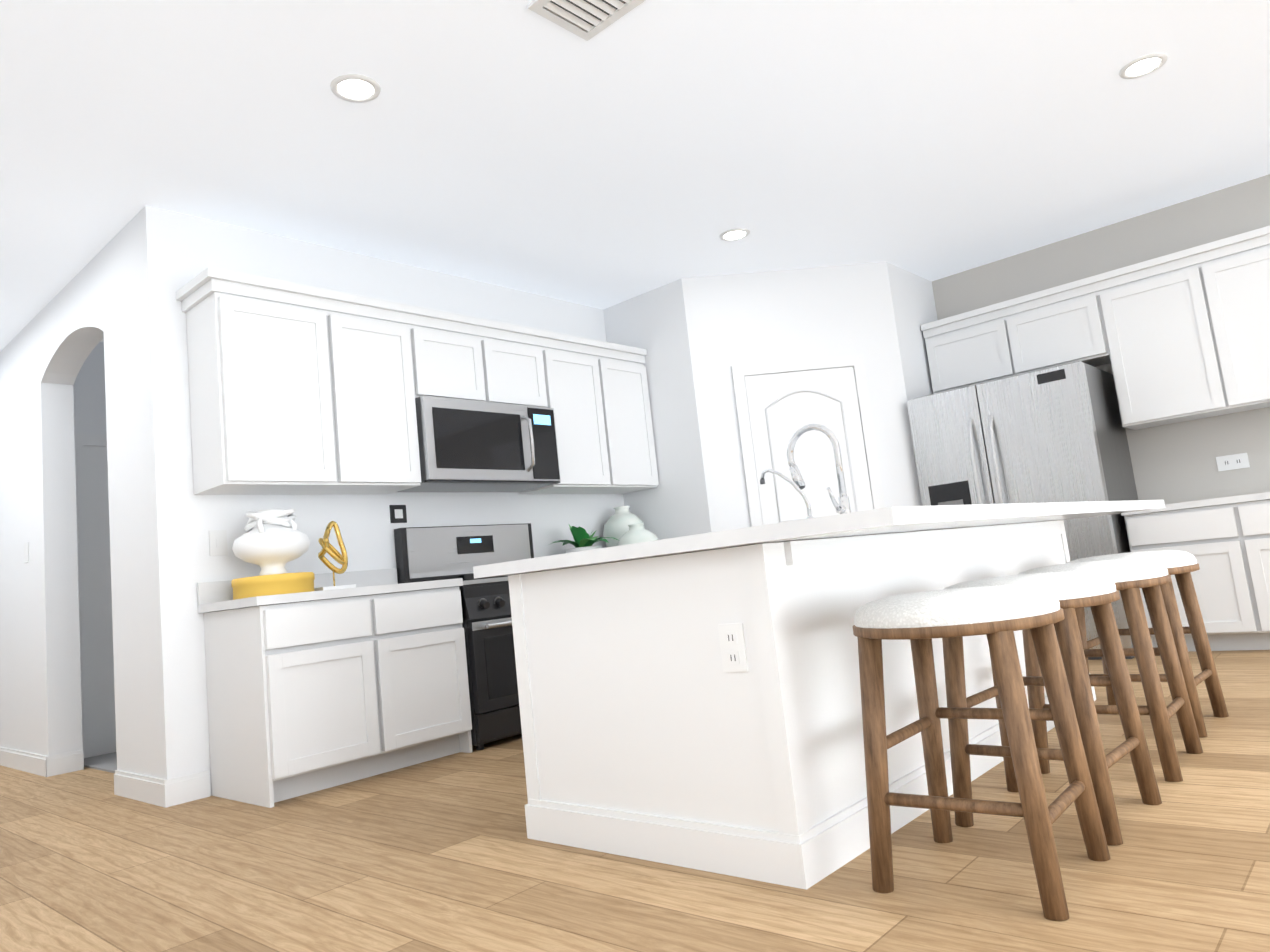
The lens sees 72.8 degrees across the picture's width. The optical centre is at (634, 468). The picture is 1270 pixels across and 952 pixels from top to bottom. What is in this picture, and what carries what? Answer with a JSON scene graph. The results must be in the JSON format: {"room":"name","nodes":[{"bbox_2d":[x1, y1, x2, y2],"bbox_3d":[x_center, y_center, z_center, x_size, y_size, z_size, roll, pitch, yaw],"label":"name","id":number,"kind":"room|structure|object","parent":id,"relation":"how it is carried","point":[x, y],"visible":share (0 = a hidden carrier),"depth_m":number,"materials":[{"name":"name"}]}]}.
{"room":"kitchen","nodes":[
{"label":"kitchen","id":0,"kind":"room"},
{"bbox_2d":[0,215,156,777],"bbox_3d":[-3.622,0.448,5.314,3.880,2.740,0.170,-12,-10,41],"label":"wall","id":1,"kind":"structure","parent":0,"point":[40,693],"depth_m":5.05,"materials":[{"name":"white paint"}]},
{"bbox_2d":[24,542,28,562],"bbox_3d":[-3.749,0.522,5.306,0.080,0.120,0.007,-12,-10,41],"label":"light switch","id":2,"kind":"object","parent":1,"relation":"attached to","point":[26,552],"visible":0.96,"depth_m":5.30,"materials":[{"name":"white plastic"}]},
{"bbox_2d":[0,747,55,776],"bbox_3d":[-4.152,1.877,5.625,2.224,0.112,0.014,-12,-10,41],"label":"baseboard","id":3,"kind":"structure","parent":1,"relation":"attached to","point":[42,765],"depth_m":5.13,"materials":[{"name":"white wood"}]},
{"bbox_2d":[114,770,175,807],"bbox_3d":[-2.259,1.458,3.930,0.654,0.112,0.014,-12,-10,41],"label":"baseboard","id":4,"kind":"structure","parent":1,"relation":"attached to","point":[165,793],"depth_m":3.87,"materials":[{"name":"white wood"}]},
{"bbox_2d":[73,342,112,756],"bbox_3d":[-3.170,0.509,6.184,0.120,2.740,1.730,-12,-10,41],"label":"wall","id":5,"kind":"structure","parent":0,"point":[89,401],"depth_m":5.80,"materials":[{"name":"white paint"}]},
{"bbox_2d":[75,433,115,757],"bbox_3d":[-3.280,0.812,5.878,0.018,2.090,0.960,-12,-10,41],"label":"door","id":6,"kind":"structure","parent":5,"relation":"in","point":[96,630],"depth_m":5.61,"materials":[{"name":"white wood"}]},
{"bbox_2d":[84,752,116,772],"bbox_3d":[-2.398,1.714,5.441,1.500,0.012,1.650,-12,-10,41],"label":"floor","id":7,"kind":"structure","parent":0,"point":[106,762],"depth_m":5.14,"materials":[{"name":"grey"}]},
{"bbox_2d":[136,205,623,795],"bbox_3d":[-0.528,0.175,5.799,0.120,2.740,5.020,-12,-10,41],"label":"wall","id":8,"kind":"structure","parent":0,"point":[176,251],"depth_m":4.21,"materials":[{"name":"white paint"}]},
{"bbox_2d":[209,530,227,555],"bbox_3d":[-1.961,0.353,4.056,0.007,0.120,0.080,-12,-10,41],"label":"light switch","id":9,"kind":"object","parent":8,"relation":"attached to","point":[217,542],"visible":1,"depth_m":4.05,"materials":[{"name":"white plastic"}]},
{"bbox_2d":[180,275,355,494],"bbox_3d":[-1.770,-0.359,4.176,0.358,0.934,0.605,-12,-10,41],"label":"upper cabinet","id":10,"kind":"object","parent":8,"relation":"attached to","point":[296,389],"depth_m":4.02,"materials":[{"name":"white wood"}]},
{"bbox_2d":[336,299,420,493],"bbox_3d":[-1.477,-0.349,4.501,0.358,0.934,0.550,-12,-10,41],"label":"upper cabinet","id":11,"kind":"object","parent":8,"relation":"attached to","point":[384,368],"depth_m":4.45,"materials":[{"name":"white wood"}]},
{"bbox_2d":[389,505,406,522],"bbox_3d":[-1.317,0.255,4.798,0.009,0.100,0.100,-12,-10,41],"label":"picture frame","id":12,"kind":"object","parent":8,"relation":"attached to","point":[398,514],"visible":1,"depth_m":4.79,"materials":[{"name":"black plastic"}]},
{"bbox_2d":[416,311,499,402],"bbox_3d":[-1.140,-0.572,4.933,0.358,0.459,0.557,-12,-10,41],"label":"upper cabinet","id":13,"kind":"object","parent":8,"relation":"attached to","point":[457,357],"depth_m":4.84,"materials":[{"name":"white wood"}]},
{"bbox_2d":[398,395,560,491],"bbox_3d":[-0.909,-0.121,4.993,0.470,0.460,0.936,-12,-10,41],"label":"microwave","id":14,"kind":"object","parent":13,"relation":"attached to","point":[465,445],"visible":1,"depth_m":4.83,"materials":[{"name":"silver metal"}]},
{"bbox_2d":[496,327,555,410],"bbox_3d":[-0.860,-0.563,5.242,0.358,0.459,0.557,-12,-10,41],"label":"upper cabinet","id":15,"kind":"object","parent":8,"relation":"attached to","point":[521,356],"depth_m":5.20,"materials":[{"name":"white wood"}]},
{"bbox_2d":[519,335,623,493],"bbox_3d":[-0.469,-0.317,5.619,0.358,0.934,0.560,-12,-10,41],"label":"upper cabinet","id":16,"kind":"object","parent":8,"relation":"attached to","point":[588,446],"depth_m":5.53,"materials":[{"name":"white wood"}]},
{"bbox_2d":[600,347,658,493],"bbox_3d":[-0.191,-0.308,5.927,0.358,0.934,0.551,-12,-10,41],"label":"upper cabinet","id":17,"kind":"object","parent":8,"relation":"attached to","point":[630,393],"depth_m":5.88,"materials":[{"name":"white wood"}]},
{"bbox_2d":[0,650,1269,951],"bbox_3d":[0.345,1.218,3.614,11.940,0.050,7.050,-12,-10,41],"label":"floor","id":18,"kind":"structure","parent":0,"point":[442,854],"depth_m":2.26,"materials":[{"name":"brown wood"}]},
{"bbox_2d":[197,568,472,807],"bbox_3d":[-1.393,0.959,4.083,0.605,0.950,1.037,-12,-10,41],"label":"base cabinet","id":19,"kind":"object","parent":18,"relation":"on","point":[315,691],"visible":0.98,"depth_m":3.81,"materials":[{"name":"white wood"}]},
{"bbox_2d":[231,572,314,599],"bbox_3d":[-1.654,0.542,3.949,0.352,0.094,0.352,-12,-10,41],"label":"box","id":20,"kind":"object","parent":19,"relation":"on","point":[272,584],"visible":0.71,"depth_m":3.80,"materials":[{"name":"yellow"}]},
{"bbox_2d":[232,508,309,575],"bbox_3d":[-1.676,0.345,3.973,0.332,0.304,0.332,-12,-10,41],"label":"vase","id":21,"kind":"object","parent":20,"relation":"on","point":[270,541],"visible":0.96,"depth_m":3.89,"materials":[{"name":"white ceramic"}]},
{"bbox_2d":[314,521,355,590],"bbox_3d":[-1.458,0.420,4.152,0.112,0.342,0.170,-12,-10,41],"label":"sculpture","id":22,"kind":"object","parent":19,"relation":"on","point":[332,551],"visible":1,"depth_m":4.15,"materials":[{"name":"yellow metal"}]},
{"bbox_2d":[394,523,533,749],"bbox_3d":[-0.702,0.866,4.805,0.699,1.165,0.946,-12,-10,41],"label":"range","id":23,"kind":"object","parent":18,"relation":"on","point":[437,553],"visible":0.33,"depth_m":4.43,"materials":[{"name":"black metal"}]},
{"bbox_2d":[508,520,1095,889],"bbox_3d":[0.825,0.692,3.311,1.004,0.810,2.488,-12,-10,41],"label":"kitchen island","id":24,"kind":"object","parent":18,"relation":"on","point":[693,702],"depth_m":2.34,"materials":[{"name":"white"}]},
{"bbox_2d":[473,500,1164,578],"bbox_3d":[0.903,0.244,3.254,1.430,0.038,2.660,-12,-10,41],"label":"island countertop","id":25,"kind":"structure","parent":24,"relation":"on","point":[874,522],"depth_m":2.22,"materials":[{"name":"white stone"}]},
{"bbox_2d":[760,469,813,518],"bbox_3d":[0.537,0.111,3.006,0.206,0.241,0.065,-12,-10,41],"label":"filter faucet","id":26,"kind":"object","parent":25,"relation":"on","point":[793,483],"visible":0.58,"depth_m":2.98,"materials":[{"name":"silver metal"}]},
{"bbox_2d":[787,424,850,513],"bbox_3d":[0.657,0.035,3.191,0.244,0.412,0.157,-12,-10,41],"label":"faucet","id":27,"kind":"object","parent":25,"relation":"on","point":[842,506],"visible":0.75,"depth_m":3.18,"materials":[{"name":"silver metal"}]},
{"bbox_2d":[852,585,1110,920],"bbox_3d":[0.790,0.615,2.026,0.474,0.652,0.474,-12,-10,41],"label":"stool","id":28,"kind":"object","parent":18,"relation":"on","point":[998,616],"visible":1,"depth_m":1.95,"materials":[{"name":"wood"}]},
{"bbox_2d":[907,361,1137,659],"bbox_3d":[2.570,0.317,5.608,1.090,1.750,0.900,-12,-10,41],"label":"refrigerator","id":29,"kind":"object","parent":18,"relation":"on","point":[1053,434],"visible":0.46,"depth_m":5.29,"materials":[{"name":"silver metal"}]},
{"bbox_2d":[942,571,1161,844],"bbox_3d":[1.124,0.626,2.397,0.474,0.652,0.474,-12,-10,41],"label":"stool","id":30,"kind":"object","parent":18,"relation":"on","point":[1096,593],"visible":0.62,"depth_m":2.34,"materials":[{"name":"wood"}]},
{"bbox_2d":[1018,559,1202,781],"bbox_3d":[1.540,0.637,2.843,0.474,0.652,0.474,-12,-10,41],"label":"stool","id":31,"kind":"object","parent":18,"relation":"on","point":[1129,577],"visible":0.52,"depth_m":2.71,"materials":[{"name":"wood"}]},
{"bbox_2d":[1066,550,1228,737],"bbox_3d":[1.940,0.654,3.317,0.474,0.652,0.474,-12,-10,41],"label":"stool","id":32,"kind":"object","parent":18,"relation":"on","point":[1180,565],"visible":0.46,"depth_m":3.26,"materials":[{"name":"wood"}]},
{"bbox_2d":[1121,492,1269,650],"bbox_3d":[4.565,0.355,4.009,3.895,0.850,0.605,-12,-10,41],"label":"base cabinet","id":33,"kind":"object","parent":18,"relation":"on","point":[1225,541],"visible":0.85,"depth_m":4.79,"materials":[{"name":"white wood"}]},
{"bbox_3d":[-0.089,1.001,5.530,0.605,0.950,0.950,-12,-10,41],"label":"base cabinet","id":34,"kind":"object","parent":18,"relation":"on","visible":0},
{"bbox_2d":[548,525,619,552],"bbox_3d":[-0.338,0.487,5.458,0.475,0.297,0.343,-12,-10,41],"label":"decorative plant","id":35,"kind":"object","parent":34,"relation":"on","point":[583,540],"visible":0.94,"depth_m":5.41,"materials":[{"name":"green plant"}]},
{"bbox_2d":[603,506,644,546],"bbox_3d":[-0.071,0.463,5.904,0.296,0.398,0.296,-12,-10,41],"label":"decorative vase","id":36,"kind":"object","parent":34,"relation":"on","point":[619,521],"visible":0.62,"depth_m":5.81,"materials":[{"name":"white ceramic"}]},
{"bbox_2d":[617,523,657,545],"bbox_3d":[0.021,0.490,5.605,0.284,0.252,0.284,-12,-10,41],"label":"decorative vase","id":37,"kind":"object","parent":34,"relation":"on","point":[637,533],"visible":0.58,"depth_m":5.52,"materials":[{"name":"white ceramic"}]},
{"bbox_2d":[0,0,1269,350],"bbox_3d":[0.048,-1.534,3.962,11.940,0.050,7.050,-12,-10,41],"label":"ceiling","id":38,"kind":"structure","parent":0,"point":[638,150],"depth_m":3.86,"materials":[{"name":"white paint"}]},
{"bbox_2d":[330,74,380,102],"bbox_3d":[-1.078,-1.462,3.325,0.188,0.009,0.188,-12,-10,41],"label":"recessed light","id":39,"kind":"object","parent":38,"relation":"in","point":[357,88],"visible":1,"depth_m":3.32,"materials":[{"name":"white plastic"}]},
{"bbox_2d":[527,0,645,40],"bbox_3d":[-0.119,-1.615,2.930,0.420,0.012,0.290,-12,-10,41],"label":"ceiling vent","id":40,"kind":"object","parent":38,"relation":"in","point":[586,20],"visible":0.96,"depth_m":3.02,"materials":[{"name":"white plastic"}]},
{"bbox_2d":[719,228,749,240],"bbox_3d":[0.602,-1.407,5.203,0.188,0.009,0.188,-12,-10,41],"label":"recessed light","id":41,"kind":"object","parent":38,"relation":"in","point":[735,234],"visible":1,"depth_m":5.19,"materials":[{"name":"white plastic"}]},
{"bbox_2d":[1119,53,1167,78],"bbox_3d":[2.232,-1.762,3.784,0.188,0.009,0.188,-12,-10,41],"label":"recessed light","id":42,"kind":"object","parent":38,"relation":"in","point":[1144,65],"visible":1,"depth_m":3.78,"materials":[{"name":"white plastic"}]},
{"bbox_2d":[603,278,710,539],"bbox_3d":[0.227,0.118,5.995,0.750,2.740,0.120,-12,-10,41],"label":"wall","id":43,"kind":"structure","parent":0,"point":[674,502],"depth_m":5.93,"materials":[{"name":"white paint"}]},
{"bbox_2d":[681,262,921,531],"bbox_3d":[1.174,-0.007,5.820,1.443,2.740,0.120,-6,-7,-5],"label":"wall","id":44,"kind":"structure","parent":0,"point":[781,315],"depth_m":5.86,"materials":[{"name":"white paint"}]},
{"bbox_2d":[731,354,884,526],"bbox_3d":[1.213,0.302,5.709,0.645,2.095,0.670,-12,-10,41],"label":"pantry door","id":45,"kind":"structure","parent":44,"relation":"in","point":[778,410],"depth_m":5.77,"materials":[{"name":"white wood"}]},
{"bbox_2d":[887,262,937,400],"bbox_3d":[2.104,-0.067,6.140,0.120,2.740,0.760,-12,-10,41],"label":"wall","id":46,"kind":"structure","parent":0,"point":[913,301],"depth_m":6.12,"materials":[{"name":"white paint"}]},
{"bbox_2d":[932,174,1269,503],"bbox_3d":[3.986,-0.409,5.045,7.700,2.740,0.120,-12,-10,41],"label":"wall","id":47,"kind":"structure","parent":0,"point":[1174,463],"depth_m":5.50,"materials":[{"name":"grey paint"}]},
{"bbox_2d":[921,226,1269,429],"bbox_3d":[3.082,-0.733,5.535,2.302,0.975,0.372,-12,-10,41],"label":"upper cabinet","id":48,"kind":"object","parent":47,"relation":"attached to","point":[1179,336],"visible":1,"depth_m":5.26,"materials":[{"name":"white wood"}]},
{"bbox_2d":[1216,453,1249,470],"bbox_3d":[3.644,-0.036,5.255,0.160,0.090,0.009,-12,-10,41],"label":"outlet","id":49,"kind":"object","parent":47,"relation":"attached to","point":[1234,461],"visible":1,"depth_m":5.25,"materials":[{"name":"white plastic"}]}
]}

